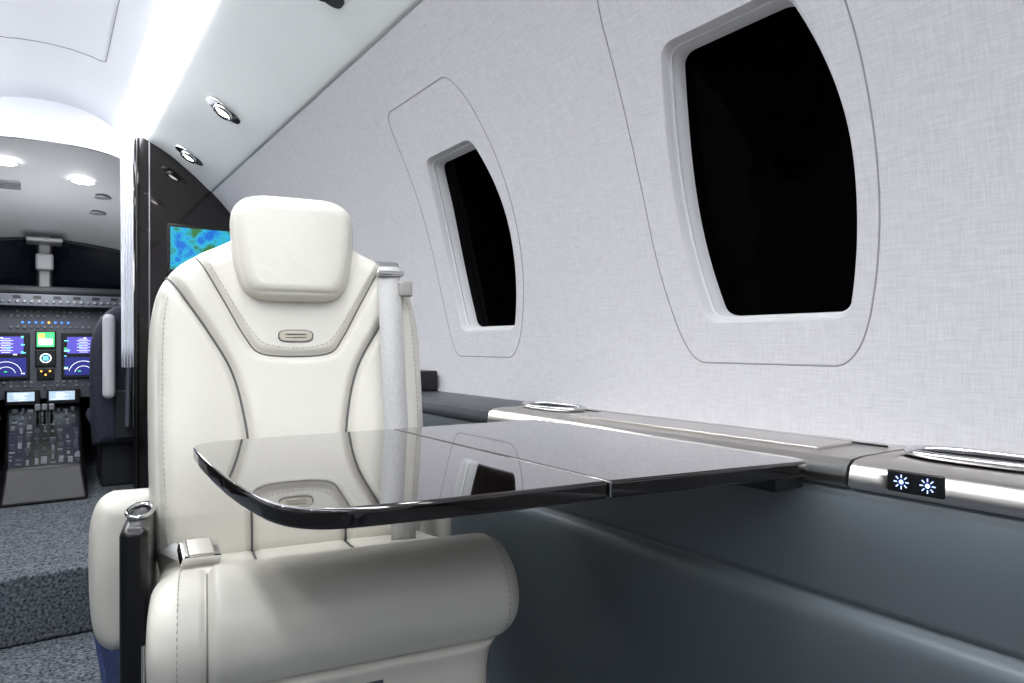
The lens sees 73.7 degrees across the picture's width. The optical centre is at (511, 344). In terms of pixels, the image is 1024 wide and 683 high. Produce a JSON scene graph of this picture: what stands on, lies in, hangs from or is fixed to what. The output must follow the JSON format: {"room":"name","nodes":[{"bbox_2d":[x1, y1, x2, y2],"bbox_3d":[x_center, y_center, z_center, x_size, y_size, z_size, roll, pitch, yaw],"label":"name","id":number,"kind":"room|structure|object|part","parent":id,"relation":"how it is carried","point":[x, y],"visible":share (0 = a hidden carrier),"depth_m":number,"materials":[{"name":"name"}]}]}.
{"room":"aircraft cabin","nodes":[
{"label":"aircraft cabin","id":0,"kind":"room"},
{"bbox_2d":[0,397,96,459],"bbox_3d":[-3.006,0.015,4.390,1.900,1.830,0.040,0,0,-34],"label":"wall","id":1,"kind":"structure","parent":0,"point":[84,403],"depth_m":4.49,"materials":[{"name":"black plastic"}]},
{"bbox_2d":[0,137,120,250],"bbox_3d":[-2.469,-0.590,3.606,1.700,0.650,1.300,0,0,-34],"label":"ceiling","id":2,"kind":"structure","parent":0,"point":[47,203],"depth_m":3.66,"materials":[{"name":"grey plastic"}]},
{"bbox_2d":[0,181,20,189],"bbox_3d":[-2.575,-0.814,3.477,0.120,0.023,0.087,0,0,-34],"label":"ceiling vent","id":3,"kind":"object","parent":2,"relation":"in","point":[6,183],"visible":1,"depth_m":3.48,"materials":[{"name":"grey plastic"}]},
{"bbox_2d":[0,159,20,166],"bbox_3d":[-2.420,-0.866,3.251,0.134,0.008,0.112,0,0,-34],"label":"recessed light","id":4,"kind":"object","parent":2,"relation":"in","point":[2,162],"visible":1,"depth_m":3.25,"materials":[{"name":"white"}]},
{"bbox_2d":[0,236,120,288],"bbox_3d":[-2.814,-0.456,4.110,1.459,0.408,0.362,0,0,-34],"label":"windshield","id":5,"kind":"object","parent":2,"relation":"attached to","point":[47,261],"visible":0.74,"depth_m":4.21,"materials":[{"name":"black glass"}]},
{"bbox_3d":[-3.130,-0.455,3.927,0.117,0.390,0.706,0,0,42],"label":"pane","id":6,"kind":"part","parent":5,"relation":"part of","materials":[{"name":"black glass"}]},
{"bbox_3d":[-3.130,-0.455,3.927,0.140,0.408,0.723,0,0,42],"label":"frame","id":7,"kind":"part","parent":5,"relation":"part of","materials":[{"name":"black"}]},
{"bbox_3d":[-2.825,-0.460,4.126,0.060,0.400,0.040,0,0,-34],"label":"post","id":8,"kind":"part","parent":5,"relation":"part of","materials":[{"name":"grey metal"}]},
{"bbox_3d":[-2.530,-0.455,4.338,0.723,0.408,0.140,0,0,-20],"label":"frame","id":9,"kind":"part","parent":5,"relation":"part of","materials":[{"name":"black glass"}]},
{"bbox_3d":[-2.530,-0.455,4.338,0.706,0.390,0.117,0,0,-20],"label":"pane","id":10,"kind":"part","parent":5,"relation":"part of","materials":[{"name":"black glass"}]},
{"bbox_2d":[68,179,96,184],"bbox_3d":[-2.225,-0.843,3.542,0.134,0.008,0.112,0,0,-34],"label":"recessed light","id":11,"kind":"object","parent":2,"relation":"in","point":[76,181],"visible":1,"depth_m":3.53,"materials":[{"name":"white"}]},
{"bbox_2d":[0,453,132,648],"bbox_3d":[-2.232,0.823,3.259,1.900,0.215,2.700,0,0,-34],"label":"step","id":12,"kind":"structure","parent":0,"point":[44,547],"depth_m":2.21,"materials":[{"name":"carpet"}]},
{"bbox_2d":[0,404,87,507],"bbox_3d":[-2.352,0.509,3.434,0.340,0.410,0.876,0,0,-34],"label":"pedestal","id":13,"kind":"object","parent":12,"relation":"on","point":[44,453],"visible":1,"depth_m":3.22,"materials":[{"name":"black plastic"}]},
{"bbox_2d":[0,285,120,405],"bbox_3d":[-2.663,0.003,3.890,1.360,0.645,0.472,0,0,-34],"label":"panel","id":14,"kind":"object","parent":13,"relation":"on","point":[46,333],"visible":0.6,"depth_m":3.78,"materials":[{"name":"black plastic"}]},
{"bbox_3d":[-2.591,0.160,3.792,0.080,0.060,0.015,0,0,-34],"label":"landing gear panel","id":15,"kind":"part","parent":14,"relation":"part of","materials":[{"name":"black plastic"}]},
{"bbox_3d":[-2.548,-0.242,3.721,1.240,0.065,0.040,0,0,-34],"label":"mode panel","id":16,"kind":"part","parent":14,"relation":"part of","materials":[{"name":"grey plastic"}]},
{"bbox_2d":[86,307,132,485],"bbox_3d":[-2.007,0.262,3.612,0.407,0.904,0.612,0,0,-34],"label":"seat","id":17,"kind":"object","parent":12,"relation":"on","point":[109,414],"visible":0.52,"depth_m":3.36,"materials":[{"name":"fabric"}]},
{"bbox_2d":[86,407,90,424],"bbox_3d":[-2.061,0.380,3.691,0.400,0.100,0.420,0,0,-34],"label":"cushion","id":18,"kind":"object","parent":17,"relation":"on","point":[88,410],"depth_m":3.59,"materials":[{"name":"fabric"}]},
{"bbox_2d":[133,135,230,488],"bbox_3d":[-1.512,-0.138,3.376,0.630,1.705,0.080,0,0,-34],"label":"panel","id":19,"kind":"object","parent":12,"relation":"on","point":[177,196],"visible":0.2,"depth_m":3.22,"materials":[{"name":"brown wood"}]},
{"bbox_2d":[134,137,139,488],"bbox_3d":[-1.739,-0.135,3.163,0.024,1.690,0.023,0,0,-34],"label":"post","id":20,"kind":"object","parent":19,"relation":"attached to","point":[136,139],"visible":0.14,"depth_m":3.15,"materials":[{"name":"brown wood"}]},
{"bbox_2d":[149,141,149,329],"bbox_3d":[-1.699,-0.125,3.198,0.006,1.670,0.006,0,0,-34],"label":"bead","id":21,"kind":"object","parent":19,"relation":"attached to","point":[149,141],"visible":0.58,"depth_m":3.19,"materials":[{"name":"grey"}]},
{"bbox_2d":[167,223,230,272],"bbox_3d":[-1.474,-0.458,3.336,0.382,0.235,0.025,0,0,-34],"label":"wall monitor","id":22,"kind":"object","parent":19,"relation":"attached to","point":[184,242],"visible":0.46,"depth_m":3.27,"materials":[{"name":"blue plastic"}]},
{"bbox_2d":[0,0,163,132],"bbox_3d":[-0.325,-1.048,0.474,0.750,0.097,6.350,0,0,-34],"label":"ceiling","id":23,"kind":"structure","parent":0,"point":[29,69],"depth_m":2.49,"materials":[{"name":"white plastic"}]},
{"bbox_2d":[0,0,119,61],"bbox_3d":[-1.459,-1.077,2.122,0.393,0.041,0.853,0,0,-34],"label":"trim","id":24,"kind":"structure","parent":23,"relation":"attached to","point":[119,0],"depth_m":2.44,"materials":[{"name":"grey"}]},
{"bbox_2d":[0,97,131,157],"bbox_3d":[-2.090,-0.986,3.053,0.690,0.248,0.001,0,0,-34],"label":"trim","id":25,"kind":"structure","parent":23,"relation":"attached to","point":[20,117],"depth_m":3.08,"materials":[{"name":"white plastic"}]},
{"bbox_2d":[120,142,133,366],"bbox_3d":[-1.722,-0.400,3.059,0.018,1.000,0.066,0,0,24],"label":"curtain","id":26,"kind":"object","parent":23,"relation":"hanging from","point":[126,150],"visible":1,"depth_m":3.05,"materials":[{"name":"white fabric"}]},
{"bbox_2d":[119,0,203,140],"bbox_3d":[-0.023,-0.979,0.621,0.092,0.042,6.250,0,0,-34],"label":"led strip","id":27,"kind":"object","parent":23,"relation":"attached to","point":[176,18],"visible":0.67,"depth_m":2.31,"materials":[{"name":"white plastic"}]},
{"bbox_2d":[142,0,422,191],"bbox_3d":[0.131,-0.889,0.756,0.310,0.281,6.300,0,0,-34],"label":"panel","id":28,"kind":"object","parent":23,"relation":"attached to","point":[267,61],"visible":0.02,"depth_m":2.12,"materials":[{"name":"paint"}]},
{"bbox_2d":[175,144,202,165],"bbox_3d":[-1.460,-0.861,3.096,0.121,0.080,0.088,0,0,-34],"label":"light","id":29,"kind":"object","parent":28,"relation":"attached to","point":[185,152],"visible":0.95,"depth_m":3.07,"materials":[{"name":"silver metal"}]},
{"bbox_2d":[180,151,195,163],"bbox_3d":[-1.466,-0.849,3.092,0.072,0.013,0.072,36,-19,-29],"label":"bulb","id":30,"kind":"object","parent":29,"relation":"attached to","point":[189,156],"depth_m":3.08,"materials":[{"name":"white glass"}]},
{"bbox_2d":[206,95,239,123],"bbox_3d":[-1.054,-0.861,2.502,0.121,0.080,0.088,0,0,-34],"label":"light","id":31,"kind":"object","parent":28,"relation":"attached to","point":[220,108],"visible":0.98,"depth_m":2.48,"materials":[{"name":"silver metal"}]},
{"bbox_2d":[213,104,232,120],"bbox_3d":[-1.060,-0.849,2.498,0.072,0.013,0.072,36,-19,-29],"label":"bulb","id":32,"kind":"object","parent":31,"relation":"attached to","point":[223,111],"depth_m":2.48,"materials":[{"name":"white glass"}]},
{"bbox_2d":[319,0,344,8],"bbox_3d":[-0.455,-0.861,1.628,0.121,0.080,0.088,0,0,-34],"label":"light","id":33,"kind":"object","parent":28,"relation":"attached to","point":[338,4],"visible":0.97,"depth_m":1.66,"materials":[{"name":"silver metal"}]},
{"bbox_2d":[0,631,488,682],"bbox_3d":[0.000,0.865,0.000,1.980,0.130,5.200,0,0,-34],"label":"floor","id":34,"kind":"structure","parent":0,"point":[78,658],"depth_m":1.99,"materials":[{"name":"carpet"}]},
{"bbox_2d":[88,196,518,682],"bbox_3d":[-0.387,0.258,1.192,0.662,1.085,0.632,0,0,-24],"label":"passenger seat","id":35,"kind":"object","parent":34,"relation":"on","point":[279,328],"visible":0.89,"depth_m":1.17,"materials":[{"name":"beige leather"}]},
{"bbox_3d":[-0.726,0.420,1.300,0.134,0.290,0.130,0,0,-24],"label":"armrest","id":36,"kind":"part","parent":35,"relation":"part of","materials":[{"name":"beige leather"}]},
{"bbox_3d":[-0.540,0.595,1.000,0.006,0.310,0.006,0,0,-24],"label":"console trim","id":37,"kind":"part","parent":35,"relation":"part of","materials":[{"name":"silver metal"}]},
{"bbox_3d":[-0.487,0.316,1.066,0.038,0.006,0.038,5,25,-36],"label":"lap buckle lid","id":38,"kind":"part","parent":35,"relation":"part of","materials":[{"name":"silver metal"}]},
{"bbox_3d":[-0.418,0.100,1.310,0.501,0.602,0.220,0,0,-24],"label":"backrest","id":39,"kind":"part","parent":35,"relation":"part of","materials":[{"name":"beige leather"}]},
{"bbox_2d":[145,531,518,682],"bbox_3d":[-0.308,0.432,1.144,0.515,0.255,0.479,0,0,-24],"label":"seat cushion","id":40,"kind":"object","parent":35,"relation":"on","point":[224,606],"depth_m":0.96,"materials":[{"name":"beige leather"}]},
{"bbox_3d":[-0.180,0.453,1.488,0.040,0.265,0.220,0,0,-24],"label":"armrest","id":41,"kind":"part","parent":35,"relation":"part of","materials":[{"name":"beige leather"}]},
{"bbox_2d":[420,370,1023,682],"bbox_3d":[0.497,0.438,0.825,0.197,0.725,5.980,0,0,-34],"label":"ledge","id":42,"kind":"object","parent":34,"relation":"on","point":[842,576],"visible":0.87,"depth_m":0.91,"materials":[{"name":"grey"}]},
{"bbox_2d":[193,419,806,529],"bbox_3d":[-0.053,0.161,0.901,0.616,0.042,0.589,0,0,-34],"label":"folding table","id":43,"kind":"object","parent":42,"relation":"attached to","point":[355,479],"visible":1,"depth_m":0.78,"materials":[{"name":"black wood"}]},
{"bbox_3d":[0.251,0.152,1.185,0.197,0.036,0.788,0,0,-34],"label":"nickel rail","id":44,"kind":"part","parent":42,"relation":"part of","materials":[{"name":"silver metal"}]},
{"bbox_3d":[0.284,0.133,1.103,0.085,0.006,0.500,0,0,-34],"label":"ledge lid","id":45,"kind":"part","parent":42,"relation":"part of","materials":[{"name":"silver metal"}]},
{"bbox_2d":[887,469,944,499],"bbox_3d":[0.436,0.150,0.738,0.005,0.024,0.059,0,0,-34],"label":"switch plate","id":46,"kind":"object","parent":42,"relation":"attached to","point":[932,486],"visible":1,"depth_m":0.73,"materials":[{"name":"black plastic"}]},
{"bbox_2d":[212,0,1023,453],"bbox_3d":[0.397,-0.278,0.878,0.302,0.955,6.200,0,0,-34],"label":"wall","id":47,"kind":"structure","parent":0,"point":[939,361],"depth_m":1.25,"materials":[{"name":"fabric"}]},
{"bbox_2d":[388,77,523,357],"bbox_3d":[-0.170,-0.303,1.800,0.200,0.671,0.447,0,0,-34],"label":"panel seam","id":48,"kind":"object","parent":47,"relation":"attached to","point":[440,77],"visible":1,"depth_m":1.70,"materials":[{"name":"grey"}]},
{"bbox_2d":[427,140,513,330],"bbox_3d":[-0.104,-0.273,1.820,0.164,0.470,0.335,0,0,-34],"label":"reveal","id":49,"kind":"object","parent":47,"relation":"attached to","point":[439,165],"depth_m":1.95,"materials":[{"name":"grey plastic"}]},
{"bbox_3d":[-0.108,-0.275,1.817,0.120,0.464,0.326,0,0,-34],"label":"inner rim","id":50,"kind":"part","parent":49,"relation":"part of","materials":[{"name":"white plastic"}]},
{"bbox_2d":[445,149,515,326],"bbox_3d":[-0.083,-0.277,1.834,0.109,0.451,0.311,0,0,-34],"label":"pane","id":51,"kind":"object","parent":49,"relation":"attached to","point":[480,216],"visible":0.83,"depth_m":1.85,"materials":[{"name":"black glass"}]},
{"bbox_2d":[597,0,880,366],"bbox_3d":[0.319,-0.303,1.087,0.200,0.671,0.447,0,0,-34],"label":"panel seam","id":52,"kind":"object","parent":47,"relation":"attached to","point":[845,1],"visible":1,"depth_m":0.99,"materials":[{"name":"grey"}]},
{"bbox_2d":[661,0,856,322],"bbox_3d":[0.385,-0.273,1.106,0.164,0.470,0.335,0,0,-34],"label":"reveal","id":53,"kind":"object","parent":47,"relation":"attached to","point":[679,59],"depth_m":1.21,"materials":[{"name":"grey plastic"}]},
{"bbox_3d":[0.381,-0.275,1.103,0.120,0.464,0.326,0,0,-34],"label":"inner rim","id":54,"kind":"part","parent":53,"relation":"part of","materials":[{"name":"white plastic"}]},
{"bbox_2d":[686,7,856,315],"bbox_3d":[0.406,-0.277,1.120,0.109,0.451,0.311,0,0,-34],"label":"pane","id":55,"kind":"object","parent":53,"relation":"attached to","point":[773,161],"visible":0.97,"depth_m":1.12,"materials":[{"name":"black glass"}]}
]}

